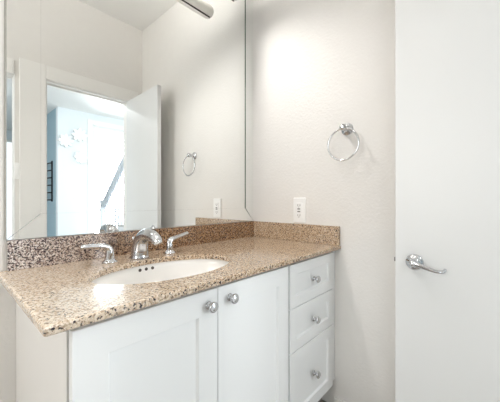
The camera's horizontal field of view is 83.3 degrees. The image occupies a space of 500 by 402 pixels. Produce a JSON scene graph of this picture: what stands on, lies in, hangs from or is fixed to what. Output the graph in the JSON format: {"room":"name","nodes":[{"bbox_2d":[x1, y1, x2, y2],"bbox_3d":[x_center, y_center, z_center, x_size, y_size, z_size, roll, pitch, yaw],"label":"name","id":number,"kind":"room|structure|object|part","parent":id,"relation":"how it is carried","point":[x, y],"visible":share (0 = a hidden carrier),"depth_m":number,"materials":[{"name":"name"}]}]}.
{"room":"bathroom","nodes":[
{"label":"bathroom","id":0,"kind":"room"},
{"bbox_2d":[0,0,244,401],"bbox_3d":[-0.957,-0.329,0.866,0.100,2.837,3.014,0,0,42],"label":"wall","id":1,"kind":"structure","parent":0,"point":[7,303],"depth_m":0.94,"materials":[{"name":"white paint"}]},
{"bbox_2d":[4,0,252,239],"bbox_3d":[-0.400,-0.739,1.408,0.008,1.741,1.262,0,0,42],"label":"wall mirror","id":2,"kind":"object","parent":1,"relation":"attached to","point":[120,115],"visible":1,"depth_m":1.24,"materials":[{"name":"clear mirror"}]},
{"bbox_2d":[6,221,253,270],"bbox_3d":[-0.391,0.182,1.404,0.024,0.100,1.256,0,0,42],"label":"backsplash","id":3,"kind":"structure","parent":1,"relation":"attached to","point":[46,251],"depth_m":1.13,"materials":[{"name":"stone"}]},
{"bbox_2d":[253,0,394,401],"bbox_3d":[0.619,-0.329,1.411,1.522,2.837,0.100,0,0,42],"label":"wall","id":4,"kind":"structure","parent":0,"point":[320,66],"depth_m":1.47,"materials":[{"name":"white paint"}]},
{"bbox_2d":[293,198,305,222],"bbox_3d":[0.287,0.053,1.634,0.082,0.144,0.012,0,0,42],"label":"wall outlet","id":5,"kind":"object","parent":4,"relation":"attached to","point":[299,204],"visible":1,"depth_m":1.63,"materials":[{"name":"white plastic"}]},
{"bbox_2d":[296,203,301,217],"bbox_3d":[0.285,0.053,1.632,0.040,0.086,0.004,0,0,42],"label":"receptacle","id":6,"kind":"object","parent":5,"relation":"attached to","point":[298,205],"depth_m":1.63,"materials":[{"name":"white plastic"}]},
{"bbox_2d":[334,396,345,401],"bbox_3d":[0.790,1.062,1.182,0.921,0.055,0.014,0,0,42],"label":"baseboard","id":7,"kind":"structure","parent":4,"relation":"attached to","point":[336,399],"depth_m":1.47,"materials":[{"name":"white paint"}]},
{"bbox_2d":[327,123,359,160],"bbox_3d":[0.478,-0.300,1.422,0.167,0.200,0.072,0,0,42],"label":"towel ring","id":8,"kind":"object","parent":4,"relation":"attached to","point":[346,129],"visible":1,"depth_m":1.42,"materials":[{"name":"silver metal"}]},
{"bbox_2d":[394,0,499,401],"bbox_3d":[0.810,0.051,0.940,0.607,2.054,0.087,0,0,40],"label":"door","id":9,"kind":"structure","parent":4,"relation":"in","point":[447,257],"depth_m":1.02,"materials":[{"name":"white paint"}]},
{"bbox_3d":[0.651,0.243,1.034,0.119,0.037,0.023,0,0,35],"label":"lever","id":10,"kind":"part","parent":9,"relation":"part of","materials":[{"name":"silver metal"}]},
{"bbox_3d":[-0.349,1.115,0.322,1.732,0.050,3.014,0,0,42],"label":"floor","id":11,"kind":"structure","parent":0,"visible":0},
{"bbox_2d":[16,251,334,401],"bbox_3d":[-0.162,0.671,1.216,0.613,0.837,1.230,0,0,42],"label":"vanity cabinet","id":12,"kind":"object","parent":11,"relation":"on","point":[268,336],"visible":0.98,"depth_m":0.86,"materials":[{"name":"white paint"}]},
{"bbox_3d":[-0.587,0.671,0.782,0.558,0.837,0.017,0,0,42],"label":"panel","id":13,"kind":"part","parent":12,"relation":"part of","materials":[{"name":"white wood"}]},
{"bbox_3d":[-0.240,0.615,0.730,0.020,0.694,0.396,0,0,42],"label":"cabinet door","id":14,"kind":"part","parent":12,"relation":"part of","materials":[{"name":"white paint"}]},
{"bbox_2d":[0,221,340,336],"bbox_3d":[-0.180,0.193,1.198,0.613,0.120,1.282,0,0,42],"label":"countertop","id":15,"kind":"structure","parent":12,"relation":"on","point":[50,279],"depth_m":1.00,"materials":[{"name":"brown stone"}]},
{"bbox_2d":[80,228,188,263],"bbox_3d":[-0.411,0.171,1.130,0.211,0.126,0.457,0,0,42],"label":"faucet","id":16,"kind":"object","parent":15,"relation":"on","point":[139,250],"visible":1,"depth_m":1.11,"materials":[{"name":"silver metal"}]},
{"bbox_3d":[-0.559,0.190,1.034,0.035,0.069,0.117,0,0,42],"label":"lever","id":17,"kind":"part","parent":16,"relation":"part of","materials":[{"name":"silver metal"}]},
{"bbox_3d":[-0.531,0.226,1.065,0.054,0.014,0.054,0,0,42],"label":"handle","id":18,"kind":"part","parent":16,"relation":"part of","materials":[{"name":"silver metal"}]},
{"bbox_3d":[-0.411,0.171,1.120,0.197,0.126,0.076,0,0,42],"label":"spout","id":19,"kind":"part","parent":16,"relation":"part of","materials":[{"name":"silver metal"}]},
{"bbox_3d":[-0.360,0.226,1.256,0.054,0.014,0.054,0,0,42],"label":"handle","id":20,"kind":"part","parent":16,"relation":"part of","materials":[{"name":"silver metal"}]},
{"bbox_3d":[-0.333,0.184,1.287,0.035,0.081,0.117,0,0,42],"label":"lever","id":21,"kind":"part","parent":16,"relation":"part of","materials":[{"name":"silver metal"}]},
{"bbox_2d":[92,259,228,284],"bbox_3d":[-0.288,0.336,1.004,0.363,0.165,0.573,0,0,42],"label":"sink","id":22,"kind":"object","parent":15,"relation":"in","point":[162,271],"visible":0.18,"depth_m":1.15,"materials":[{"name":"white ceramic"}]},
{"bbox_3d":[-0.113,0.314,0.834,0.030,0.033,0.033,0,0,42],"label":"knob","id":23,"kind":"part","parent":12,"relation":"part of","materials":[{"name":"silver metal"}]},
{"bbox_3d":[-0.054,0.311,0.900,0.030,0.033,0.033,0,0,42],"label":"knob","id":24,"kind":"part","parent":12,"relation":"part of","materials":[{"name":"silver metal"}]},
{"bbox_3d":[0.022,0.615,1.023,0.020,0.694,0.386,0,0,42],"label":"cabinet door","id":25,"kind":"part","parent":12,"relation":"part of","materials":[{"name":"white paint"}]},
{"bbox_3d":[0.292,0.361,1.324,0.020,0.186,0.396,0,0,42],"label":"drawer","id":26,"kind":"part","parent":12,"relation":"part of","materials":[{"name":"white paint"}]},
{"bbox_3d":[0.292,0.803,1.324,0.020,0.317,0.396,0,0,42],"label":"drawer","id":27,"kind":"part","parent":12,"relation":"part of","materials":[{"name":"white paint"}]},
{"bbox_3d":[0.292,0.549,1.324,0.020,0.182,0.396,0,0,42],"label":"drawer","id":28,"kind":"part","parent":12,"relation":"part of","materials":[{"name":"white paint"}]},
{"bbox_3d":[0.310,0.552,1.307,0.030,0.033,0.033,0,0,42],"label":"knob","id":29,"kind":"part","parent":12,"relation":"part of","materials":[{"name":"silver metal"}]},
{"bbox_3d":[0.310,0.805,1.307,0.030,0.033,0.033,0,0,42],"label":"knob","id":30,"kind":"part","parent":12,"relation":"part of","materials":[{"name":"silver metal"}]},
{"bbox_3d":[0.310,0.363,1.307,0.030,0.033,0.033,0,0,42],"label":"knob","id":31,"kind":"part","parent":12,"relation":"part of","materials":[{"name":"silver metal"}]}
]}

